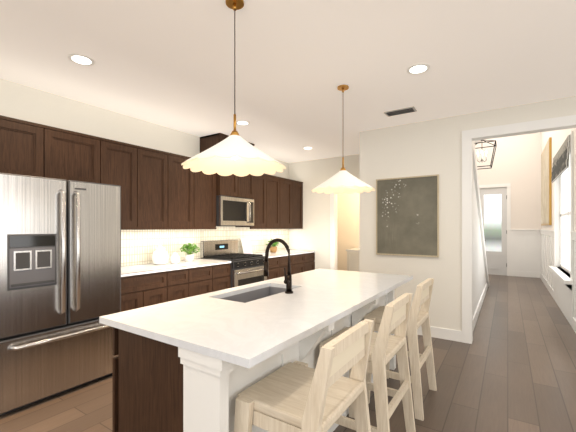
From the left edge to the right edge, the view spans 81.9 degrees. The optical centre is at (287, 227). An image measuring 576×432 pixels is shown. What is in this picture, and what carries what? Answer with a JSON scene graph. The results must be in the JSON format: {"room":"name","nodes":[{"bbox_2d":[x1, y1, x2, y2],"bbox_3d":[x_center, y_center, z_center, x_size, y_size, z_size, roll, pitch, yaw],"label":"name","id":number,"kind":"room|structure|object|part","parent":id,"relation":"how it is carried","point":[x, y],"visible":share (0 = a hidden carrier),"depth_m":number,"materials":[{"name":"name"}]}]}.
{"room":"kitchen","nodes":[
{"label":"kitchen","id":0,"kind":"room"},
{"bbox_2d":[0,78,288,265],"bbox_3d":[-2.176,0.010,3.803,0.133,2.740,10.980,0,0,34],"label":"wall","id":1,"kind":"structure","parent":0,"point":[33,105],"depth_m":4.11,"materials":[{"name":"paint"}]},
{"bbox_2d":[0,115,231,229],"bbox_3d":[-1.809,0.225,3.714,0.600,2.310,2.657,0,0,34],"label":"upper cabinet","id":2,"kind":"object","parent":1,"relation":"attached to","point":[161,190],"depth_m":3.69,"materials":[{"name":"brown wood"}]},
{"bbox_2d":[200,133,239,197],"bbox_3d":[-1.042,-0.911,5.032,0.424,0.891,0.388,0,0,34],"label":"upper cabinet","id":3,"kind":"object","parent":1,"relation":"attached to","point":[206,142],"depth_m":4.93,"materials":[{"name":"brown wood"}]},
{"bbox_2d":[216,196,253,225],"bbox_3d":[-0.911,-0.238,5.178,0.479,0.439,0.762,0,0,34],"label":"microwave","id":4,"kind":"object","parent":3,"relation":"attached to","point":[233,211],"visible":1,"depth_m":5.00,"materials":[{"name":"grey metal"}]},
{"bbox_2d":[240,143,255,198],"bbox_3d":[-0.828,-0.911,5.355,0.424,0.891,0.388,0,0,34],"label":"upper cabinet","id":5,"kind":"object","parent":1,"relation":"attached to","point":[247,183],"depth_m":5.30,"materials":[{"name":"brown wood"}]},
{"bbox_2d":[235,174,267,226],"bbox_3d":[-0.636,-0.467,5.709,0.354,0.925,0.413,0,0,34],"label":"upper cabinet","id":6,"kind":"object","parent":1,"relation":"attached to","point":[261,201],"depth_m":5.69,"materials":[{"name":"brown wood"}]},
{"bbox_2d":[268,175,279,226],"bbox_3d":[-0.408,-0.467,6.054,0.354,0.925,0.414,0,0,34],"label":"upper cabinet","id":7,"kind":"object","parent":1,"relation":"attached to","point":[273,181],"depth_m":5.98,"materials":[{"name":"brown wood"}]},
{"bbox_2d":[280,177,291,226],"bbox_3d":[-0.179,-0.467,6.398,0.354,0.925,0.413,0,0,34],"label":"upper cabinet","id":8,"kind":"object","parent":1,"relation":"attached to","point":[285,184],"depth_m":6.31,"materials":[{"name":"brown wood"}]},
{"bbox_2d":[292,180,302,226],"bbox_3d":[0.049,-0.467,6.743,0.354,0.925,0.413,0,0,34],"label":"upper cabinet","id":9,"kind":"object","parent":1,"relation":"attached to","point":[297,187],"depth_m":6.67,"materials":[{"name":"brown wood"}]},
{"bbox_2d":[0,274,575,431],"bbox_3d":[1.849,1.430,3.573,7.100,0.100,15.040,0,0,34],"label":"floor","id":10,"kind":"structure","parent":0,"point":[511,367],"depth_m":2.90,"materials":[{"name":"brown wood"}]},
{"bbox_2d":[0,173,120,415],"bbox_3d":[-2.121,0.492,2.945,0.872,1.775,0.910,0,0,34],"label":"fridge","id":11,"kind":"object","parent":10,"relation":"on","point":[60,267],"visible":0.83,"depth_m":2.66,"materials":[{"name":"grey metal"}]},
{"bbox_2d":[121,266,168,311],"bbox_3d":[-1.795,0.939,3.697,0.620,0.884,0.595,0,0,34],"label":"base cabinet","id":12,"kind":"object","parent":10,"relation":"on","point":[143,285],"depth_m":3.55,"materials":[{"name":"brown wood"}]},
{"bbox_2d":[153,266,188,300],"bbox_3d":[-1.546,0.939,4.073,0.620,0.884,0.308,0,0,34],"label":"base cabinet","id":13,"kind":"object","parent":10,"relation":"on","point":[178,275],"depth_m":3.91,"materials":[{"name":"brown wood"}]},
{"bbox_2d":[157,262,212,296],"bbox_3d":[-1.354,0.939,4.364,0.620,0.884,0.390,0,0,34],"label":"base cabinet","id":14,"kind":"object","parent":10,"relation":"on","point":[200,273],"depth_m":4.20,"materials":[{"name":"brown wood"}]},
{"bbox_2d":[152,245,179,264],"bbox_3d":[-1.558,0.343,4.222,0.242,0.244,0.322,0,0,34],"label":"canister","id":15,"kind":"object","parent":14,"relation":"on","point":[160,256],"visible":1,"depth_m":4.13,"materials":[{"name":"white ceramic"}]},
{"bbox_2d":[180,243,199,261],"bbox_3d":[-1.350,0.336,4.526,0.286,0.257,0.296,0,0,34],"label":"plant","id":16,"kind":"object","parent":14,"relation":"on","point":[189,248],"visible":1,"depth_m":4.48,"materials":[{"name":"green plant"}]},
{"bbox_2d":[197,259,230,291],"bbox_3d":[-1.152,0.939,4.668,0.620,0.884,0.339,0,0,34],"label":"base cabinet","id":17,"kind":"object","parent":10,"relation":"on","point":[221,270],"depth_m":4.51,"materials":[{"name":"brown wood"}]},
{"bbox_2d":[201,240,266,287],"bbox_3d":[-0.791,0.792,5.098,0.733,1.175,0.770,0,0,34],"label":"range","id":18,"kind":"object","parent":10,"relation":"on","point":[245,269],"visible":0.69,"depth_m":4.98,"materials":[{"name":"grey metal"}]},
{"bbox_2d":[99,269,412,431],"bbox_3d":[0.110,0.922,2.463,1.015,0.915,2.430,0,0,34],"label":"kitchen island","id":19,"kind":"object","parent":10,"relation":"on","point":[198,363],"visible":0.85,"depth_m":1.62,"materials":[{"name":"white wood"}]},
{"bbox_2d":[263,238,292,293],"bbox_3d":[-0.087,0.271,2.384,0.246,0.388,0.120,0,0,34],"label":"faucet","id":20,"kind":"object","parent":19,"relation":"on","point":[288,280],"visible":1,"depth_m":2.36,"materials":[{"name":"black metal"}]},
{"bbox_2d":[262,254,280,279],"bbox_3d":[-0.516,0.939,5.630,0.620,0.884,0.413,0,0,34],"label":"base cabinet","id":21,"kind":"object","parent":10,"relation":"on","point":[274,260],"depth_m":5.53,"materials":[{"name":"brown wood"}]},
{"bbox_2d":[240,238,252,253],"bbox_3d":[-0.714,0.327,5.731,0.090,0.283,0.220,0,0,34],"label":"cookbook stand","id":22,"kind":"object","parent":21,"relation":"on","point":[246,245],"visible":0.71,"depth_m":5.72,"materials":[{"name":"white"}]},
{"bbox_2d":[281,254,292,276],"bbox_3d":[-0.288,0.939,5.975,0.620,0.884,0.413,0,0,34],"label":"base cabinet","id":23,"kind":"object","parent":10,"relation":"on","point":[284,257],"depth_m":5.79,"materials":[{"name":"brown wood"}]},
{"bbox_2d":[273,250,304,273],"bbox_3d":[-0.060,0.939,6.319,0.620,0.884,0.413,0,0,34],"label":"base cabinet","id":24,"kind":"object","parent":10,"relation":"on","point":[298,259],"depth_m":6.17,"materials":[{"name":"brown wood"}]},
{"bbox_2d":[266,239,278,252],"bbox_3d":[-0.282,0.336,6.201,0.262,0.259,0.237,0,0,34],"label":"potted plant","id":25,"kind":"object","parent":24,"relation":"on","point":[273,248],"visible":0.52,"depth_m":6.15,"materials":[{"name":"orange"}]},
{"bbox_2d":[290,250,314,271],"bbox_3d":[0.168,0.939,6.664,0.620,0.884,0.413,0,0,34],"label":"base cabinet","id":26,"kind":"object","parent":10,"relation":"on","point":[309,255],"depth_m":6.48,"materials":[{"name":"brown wood"}]},
{"bbox_2d":[234,319,373,431],"bbox_3d":[0.089,0.904,1.470,0.470,0.952,0.546,0,0,34],"label":"stool","id":27,"kind":"object","parent":10,"relation":"on","point":[299,396],"visible":1,"depth_m":1.37,"materials":[{"name":"beige wood"}]},
{"bbox_2d":[346,248,358,271],"bbox_3d":[1.930,0.930,7.265,1.140,0.900,0.667,0,0,34],"label":"base cabinet","id":28,"kind":"object","parent":10,"relation":"on","point":[352,259],"visible":0.12,"depth_m":7.23,"materials":[{"name":"white wood"}]},
{"bbox_2d":[319,293,415,431],"bbox_3d":[0.500,0.904,2.091,0.470,0.952,0.546,0,0,34],"label":"stool","id":29,"kind":"object","parent":10,"relation":"on","point":[385,347],"visible":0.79,"depth_m":1.93,"materials":[{"name":"beige wood"}]},
{"bbox_2d":[364,278,436,420],"bbox_3d":[0.920,0.904,2.725,0.470,0.952,0.546,0,0,34],"label":"stool","id":30,"kind":"object","parent":10,"relation":"on","point":[417,319],"visible":0.71,"depth_m":2.53,"materials":[{"name":"beige wood"}]},
{"bbox_2d":[0,0,575,162],"bbox_3d":[0.729,-1.410,1.880,7.100,0.100,10.980,0,0,34],"label":"ceiling","id":31,"kind":"structure","parent":0,"point":[168,63],"depth_m":2.70,"materials":[{"name":"paint"}]},
{"bbox_2d":[68,54,94,65],"bbox_3d":[-1.673,-1.357,2.690,0.189,0.006,0.189,0,0,25],"label":"recessed light","id":32,"kind":"object","parent":31,"relation":"in","point":[80,59],"depth_m":2.68,"materials":[{"name":"white"}]},
{"bbox_2d":[181,0,285,176],"bbox_3d":[-0.320,-0.857,1.999,0.611,1.006,0.611,0,0,34],"label":"pendant light","id":33,"kind":"object","parent":31,"relation":"hanging from","point":[235,153],"visible":1,"depth_m":2.00,"materials":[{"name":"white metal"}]},
{"bbox_2d":[236,120,249,124],"bbox_3d":[-0.588,-1.357,4.311,0.189,0.006,0.189,0,0,9],"label":"recessed light","id":34,"kind":"object","parent":31,"relation":"in","point":[241,122],"depth_m":4.29,"materials":[{"name":"white"}]},
{"bbox_2d":[312,85,374,193],"bbox_3d":[0.533,-0.857,3.215,0.611,1.006,0.611,0,0,34],"label":"pendant light","id":35,"kind":"object","parent":31,"relation":"hanging from","point":[342,180],"visible":1,"depth_m":3.16,"materials":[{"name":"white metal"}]},
{"bbox_2d":[384,106,416,116],"bbox_3d":[1.316,-1.355,3.890,0.340,0.011,0.170,0,0,34],"label":"ceiling vent","id":36,"kind":"object","parent":31,"relation":"in","point":[400,111],"visible":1,"depth_m":3.87,"materials":[{"name":"grey metal"}]},
{"bbox_2d":[406,63,429,73],"bbox_3d":[1.117,-1.357,2.847,0.189,0.006,0.189,0,0,25],"label":"recessed light","id":37,"kind":"object","parent":31,"relation":"in","point":[417,68],"depth_m":2.83,"materials":[{"name":"white"}]},
{"bbox_2d":[289,154,358,268],"bbox_3d":[0.928,0.010,6.485,2.110,2.740,0.120,0,0,34],"label":"wall","id":38,"kind":"structure","parent":0,"point":[313,234],"depth_m":6.65,"materials":[{"name":"paint"}]},
{"bbox_2d":[330,193,336,269],"bbox_3d":[1.287,0.312,6.238,1.030,2.135,0.140,0,0,34],"label":"trim","id":39,"kind":"structure","parent":38,"relation":"attached to","point":[333,231],"depth_m":6.45,"materials":[{"name":"white"}]},
{"bbox_2d":[337,192,358,270],"bbox_3d":[1.862,0.010,7.786,2.230,2.740,0.120,0,0,34],"label":"wall","id":40,"kind":"structure","parent":0,"point":[347,221],"depth_m":8.00,"materials":[{"name":"paint"}]},
{"bbox_2d":[359,96,575,330],"bbox_3d":[3.418,-0.920,3.932,4.880,4.600,1.390,0,0,34],"label":"wall","id":41,"kind":"structure","parent":0,"point":[430,147],"depth_m":4.24,"materials":[{"name":"paint"}]},
{"bbox_3d":[1.547,-0.145,4.353,0.795,1.030,0.028,0,0,34],"label":"framed artwork","id":42,"kind":"part","parent":41,"relation":"part of"},
{"bbox_2d":[417,326,461,341],"bbox_3d":[1.554,1.315,4.359,1.300,0.130,0.014,0,0,34],"label":"baseboard","id":43,"kind":"structure","parent":41,"relation":"attached to","point":[446,334],"depth_m":4.09,"materials":[{"name":"white wood"}]},
{"bbox_2d":[462,115,575,343],"bbox_3d":[2.637,0.110,3.712,1.220,2.540,0.142,0,0,34],"label":"door frame","id":44,"kind":"structure","parent":41,"relation":"attached to","point":[469,137],"depth_m":3.94,"materials":[{"name":"white wood"}]},
{"bbox_2d":[473,141,488,329],"bbox_3d":[3.127,0.061,6.237,0.930,2.914,4.776,0,0,34],"label":"wall","id":45,"kind":"structure","parent":0,"point":[480,278],"depth_m":5.26,"materials":[{"name":"white paint"}]},
{"bbox_2d":[475,132,540,277],"bbox_3d":[6.068,-0.920,9.703,2.350,4.600,0.160,0,0,34],"label":"wall","id":46,"kind":"structure","parent":0,"point":[510,188],"depth_m":9.44,"materials":[{"name":"paint"}]},
{"bbox_2d":[540,128,575,332],"bbox_3d":[5.121,-0.920,6.288,0.160,4.600,6.900,0,0,34],"label":"wall","id":47,"kind":"structure","parent":0,"point":[563,295],"depth_m":6.08,"materials":[{"name":"paint"}]},
{"bbox_2d":[541,137,551,225],"bbox_3d":[5.996,-0.960,7.723,0.041,1.820,2.000,0,0,34],"label":"art","id":48,"kind":"object","parent":47,"relation":"attached to","point":[546,187],"visible":0.93,"depth_m":7.37,"materials":[{"name":"beige wood"}]},
{"bbox_2d":[549,130,573,289],"bbox_3d":[4.525,-0.230,5.459,0.200,2.220,2.140,0,0,34],"label":"window","id":49,"kind":"structure","parent":47,"relation":"in","point":[562,178],"depth_m":5.67,"materials":[{"name":"white"}]},
{"bbox_3d":[4.175,-3.270,6.842,2.350,0.100,7.020,0,0,33],"label":"ceiling","id":50,"kind":"structure","parent":0,"visible":0},
{"bbox_2d":[475,140,496,169],"bbox_3d":[3.789,-2.191,6.486,0.478,2.058,0.478,0,0,34],"label":"lantern pendant light","id":51,"kind":"object","parent":50,"relation":"hanging from","point":[494,144],"visible":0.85,"depth_m":6.45,"materials":[{"name":"black metal"}]}
]}

